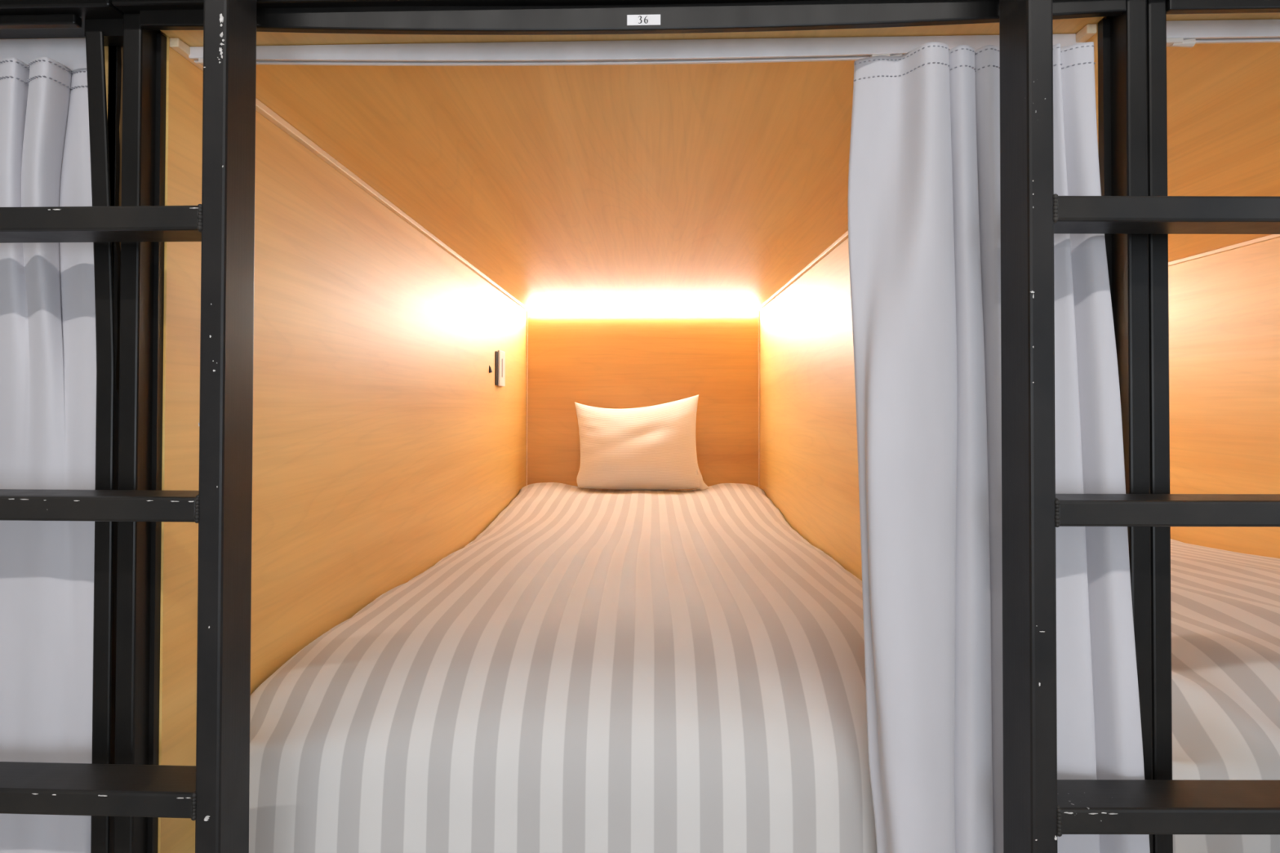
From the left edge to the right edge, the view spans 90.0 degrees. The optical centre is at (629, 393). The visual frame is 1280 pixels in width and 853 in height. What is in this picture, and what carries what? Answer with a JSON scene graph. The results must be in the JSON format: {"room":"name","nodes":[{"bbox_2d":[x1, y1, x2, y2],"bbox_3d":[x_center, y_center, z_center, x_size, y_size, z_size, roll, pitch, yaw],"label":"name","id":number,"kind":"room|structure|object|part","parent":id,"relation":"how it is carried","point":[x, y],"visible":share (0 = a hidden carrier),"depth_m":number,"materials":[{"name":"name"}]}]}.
{"room":"dormitory","nodes":[
{"label":"dormitory","id":0,"kind":"room"},
{"bbox_2d":[104,45,119,280],"bbox_3d":[-0.551,0.330,1.737,0.028,1.480,2.079,0,-1,2],"label":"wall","id":1,"kind":"structure","parent":0,"point":[106,47],"depth_m":0.70,"materials":[{"name":"brown wood"}]},
{"bbox_2d":[157,31,528,852],"bbox_3d":[-0.481,0.336,1.735,0.028,1.468,2.079,0,-1,2],"label":"wall","id":2,"kind":"structure","parent":0,"point":[385,440],"depth_m":1.05,"materials":[{"name":"brown wood"}]},
{"bbox_2d":[494,350,505,386],"bbox_3d":[-0.456,-0.089,2.251,0.012,0.125,0.106,0,-1,2],"label":"wall switch","id":3,"kind":"object","parent":2,"relation":"attached to","point":[500,380],"visible":1,"depth_m":2.22,"materials":[{"name":"beige plastic"}]},
{"bbox_3d":[-0.453,-0.089,2.260,0.006,0.125,0.088,0,-1,2],"label":"plate","id":4,"kind":"part","parent":3,"relation":"part of","materials":[{"name":"beige plastic"}]},
{"bbox_2d":[160,16,1104,308],"bbox_3d":[0.023,-0.388,1.711,1.000,0.018,2.077,0,-1,2],"label":"ceiling","id":5,"kind":"structure","parent":0,"point":[685,185],"depth_m":1.06,"materials":[{"name":"brown wood"}]},
{"bbox_2d":[188,33,1081,66],"bbox_3d":[-0.004,-0.378,0.713,0.989,0.026,0.012,0,-1,2],"label":"track","id":6,"kind":"object","parent":5,"relation":"attached to","point":[680,51],"visible":0.76,"depth_m":0.71,"materials":[{"name":"white metal"}]},
{"bbox_2d":[848,41,1150,852],"bbox_3d":[0.372,0.109,0.660,0.277,0.940,0.066,0,-1,2],"label":"curtain","id":7,"kind":"object","parent":6,"relation":"hanging from","point":[924,224],"visible":0.77,"depth_m":0.65,"materials":[{"name":"white fabric"}]},
{"bbox_2d":[525,308,759,489],"bbox_3d":[0.053,0.349,2.747,1.000,1.468,0.024,0,-1,2],"label":"wall","id":8,"kind":"structure","parent":0,"point":[602,362],"depth_m":2.75,"materials":[{"name":"brown wood"}]},
{"bbox_2d":[528,307,757,315],"bbox_3d":[0.054,-0.351,2.745,0.980,0.032,0.007,0,-1,2],"label":"strip light","id":9,"kind":"object","parent":8,"relation":"attached to","point":[738,311],"visible":1,"depth_m":2.74,"materials":[{"name":"white plastic"}]},
{"bbox_2d":[757,16,1106,581],"bbox_3d":[0.526,0.338,1.705,0.028,1.468,2.079,0,-1,2],"label":"wall","id":10,"kind":"structure","parent":0,"point":[809,452],"depth_m":1.80,"materials":[{"name":"brown wood"}]},
{"bbox_2d":[1166,13,1279,262],"bbox_3d":[1.081,-0.399,1.680,1.000,0.018,2.077,0,-1,2],"label":"ceiling","id":11,"kind":"structure","parent":0,"point":[1223,100],"depth_m":0.94,"materials":[{"name":"brown wood"}]},
{"bbox_2d":[1166,18,1279,47],"bbox_3d":[1.052,-0.389,0.682,0.990,0.026,0.012,0,-1,2],"label":"track","id":12,"kind":"object","parent":11,"relation":"attached to","point":[1180,33],"visible":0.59,"depth_m":0.69,"materials":[{"name":"white metal"}]},
{"bbox_2d":[1168,234,1279,558],"bbox_3d":[1.584,0.333,1.673,0.028,1.480,2.079,0,-1,2],"label":"wall","id":13,"kind":"structure","parent":0,"point":[1224,303],"depth_m":1.69,"materials":[{"name":"brown wood"}]},
{"bbox_3d":[-1.054,-0.402,1.744,1.000,0.018,2.077,0,-1,2],"label":"ceiling","id":14,"kind":"structure","parent":0,"visible":0},
{"bbox_2d":[0,37,86,71],"bbox_3d":[-1.083,-0.382,0.746,0.988,0.047,0.012,0,-1,2],"label":"track","id":15,"kind":"object","parent":14,"relation":"attached to","point":[71,53],"visible":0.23,"depth_m":0.73,"materials":[{"name":"white metal"}]},
{"bbox_2d":[0,57,96,852],"bbox_3d":[-0.781,0.106,0.706,0.442,0.942,0.041,0,-1,2],"label":"curtain","id":16,"kind":"object","parent":15,"relation":"hanging from","point":[48,339],"visible":0.87,"depth_m":0.69,"materials":[{"name":"white fabric"}]},
{"bbox_3d":[-0.020,1.068,-0.621,5.400,0.050,2.584,0,-1,2],"label":"floor","id":17,"kind":"structure","parent":0,"visible":0},
{"bbox_2d":[0,0,124,852],"bbox_3d":[-1.083,0.296,0.700,1.088,1.520,0.059,0,-1,2],"label":"bunk bed","id":18,"kind":"object","parent":17,"relation":"on","point":[100,22],"visible":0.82,"depth_m":0.67,"materials":[{"name":"black metal"}]},
{"bbox_3d":[-0.561,0.336,0.670,0.036,1.442,0.004,0,-1,2],"label":"post","id":19,"kind":"part","parent":18,"relation":"part of","materials":[{"name":"black metal"}]},
{"bbox_3d":[-0.562,-0.393,0.695,0.046,0.018,0.019,0,-1,2],"label":"head plate","id":20,"kind":"part","parent":18,"relation":"part of","materials":[{"name":"black metal"}]},
{"bbox_2d":[0,0,257,852],"bbox_3d":[-0.588,-0.134,0.627,0.420,2.380,0.051,0,-1,2],"label":"ladder","id":21,"kind":"object","parent":17,"relation":"on","point":[214,793],"visible":1,"depth_m":0.60,"materials":[{"name":"black metal"}]},
{"bbox_3d":[-0.389,-0.133,0.621,0.024,2.380,0.047,0,-1,2],"label":"rail","id":22,"kind":"part","parent":21,"relation":"part of","materials":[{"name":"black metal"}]},
{"bbox_2d":[111,0,1153,852],"bbox_3d":[-0.010,0.298,0.667,1.062,1.520,0.059,0,-1,2],"label":"bunk bed","id":23,"kind":"object","parent":17,"relation":"on","point":[1122,102],"visible":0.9,"depth_m":0.66,"materials":[{"name":"black metal"}]},
{"bbox_3d":[-0.527,0.327,0.682,0.020,1.460,0.029,0,-1,2],"label":"post","id":24,"kind":"part","parent":23,"relation":"part of","materials":[{"name":"black metal"}]},
{"bbox_2d":[626,14,660,26],"bbox_3d":[0.014,-0.383,0.656,0.034,0.011,0.001,0,-1,2],"label":"number label","id":25,"kind":"object","parent":23,"relation":"attached to","point":[632,20],"visible":1,"depth_m":0.66,"materials":[{"name":"white plastic"}]},
{"bbox_3d":[0.508,0.329,0.649,0.020,1.460,0.031,0,-1,2],"label":"post","id":26,"kind":"part","parent":23,"relation":"part of","materials":[{"name":"black metal"}]},
{"bbox_3d":[0.021,0.696,1.709,1.000,0.030,2.055,0,-1,2],"label":"platform","id":27,"kind":"object","parent":23,"relation":"attached to","visible":0},
{"bbox_3d":[0.022,0.601,1.743,0.976,0.160,1.900,0,-1,2],"label":"mattress","id":28,"kind":"object","parent":27,"relation":"on","visible":0},
{"bbox_2d":[248,482,876,852],"bbox_3d":[0.022,0.498,1.711,0.994,0.365,2.037,0,-1,2],"label":"duvet","id":29,"kind":"object","parent":28,"relation":"on","point":[595,670],"visible":0.93,"depth_m":0.75,"materials":[{"name":"white fabric"}]},
{"bbox_2d":[574,395,708,489],"bbox_3d":[0.042,0.195,2.601,0.556,0.388,0.205,0,-1,2],"label":"pillow","id":30,"kind":"object","parent":29,"relation":"on","point":[651,447],"visible":1,"depth_m":2.55,"materials":[{"name":"white fabric"}]},
{"bbox_2d":[999,0,1279,852],"bbox_3d":[0.570,-0.132,0.600,0.420,2.380,0.049,0,-1,0],"label":"ladder","id":31,"kind":"object","parent":17,"relation":"on","point":[1039,807],"visible":1,"depth_m":0.58,"materials":[{"name":"black metal"}]},
{"bbox_3d":[0.372,-0.132,0.601,0.025,2.380,0.048,0,-1,2],"label":"rail","id":32,"kind":"part","parent":31,"relation":"part of","materials":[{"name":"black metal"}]},
{"bbox_2d":[1146,0,1279,852],"bbox_3d":[1.053,0.300,0.640,1.065,1.520,0.051,0,-1,2],"label":"bunk bed","id":33,"kind":"object","parent":17,"relation":"on","point":[1157,11],"visible":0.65,"depth_m":0.64,"materials":[{"name":"black metal"}]},
{"bbox_3d":[0.530,0.323,0.650,0.018,1.471,0.029,0,-1,2],"label":"post","id":34,"kind":"part","parent":33,"relation":"part of","materials":[{"name":"black metal"}]},
{"bbox_3d":[1.079,0.698,1.678,1.000,0.030,2.055,0,-1,2],"label":"platform","id":35,"kind":"object","parent":33,"relation":"attached to","visible":0},
{"bbox_3d":[1.081,0.603,1.711,0.976,0.160,1.900,0,-1,2],"label":"mattress","id":36,"kind":"object","parent":35,"relation":"on","visible":0},
{"bbox_2d":[1170,538,1279,852],"bbox_3d":[1.080,0.500,1.679,0.994,0.365,2.037,0,-1,2],"label":"duvet","id":37,"kind":"object","parent":36,"relation":"on","point":[1225,605],"visible":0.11,"depth_m":0.79,"materials":[{"name":"white fabric"}]}
]}

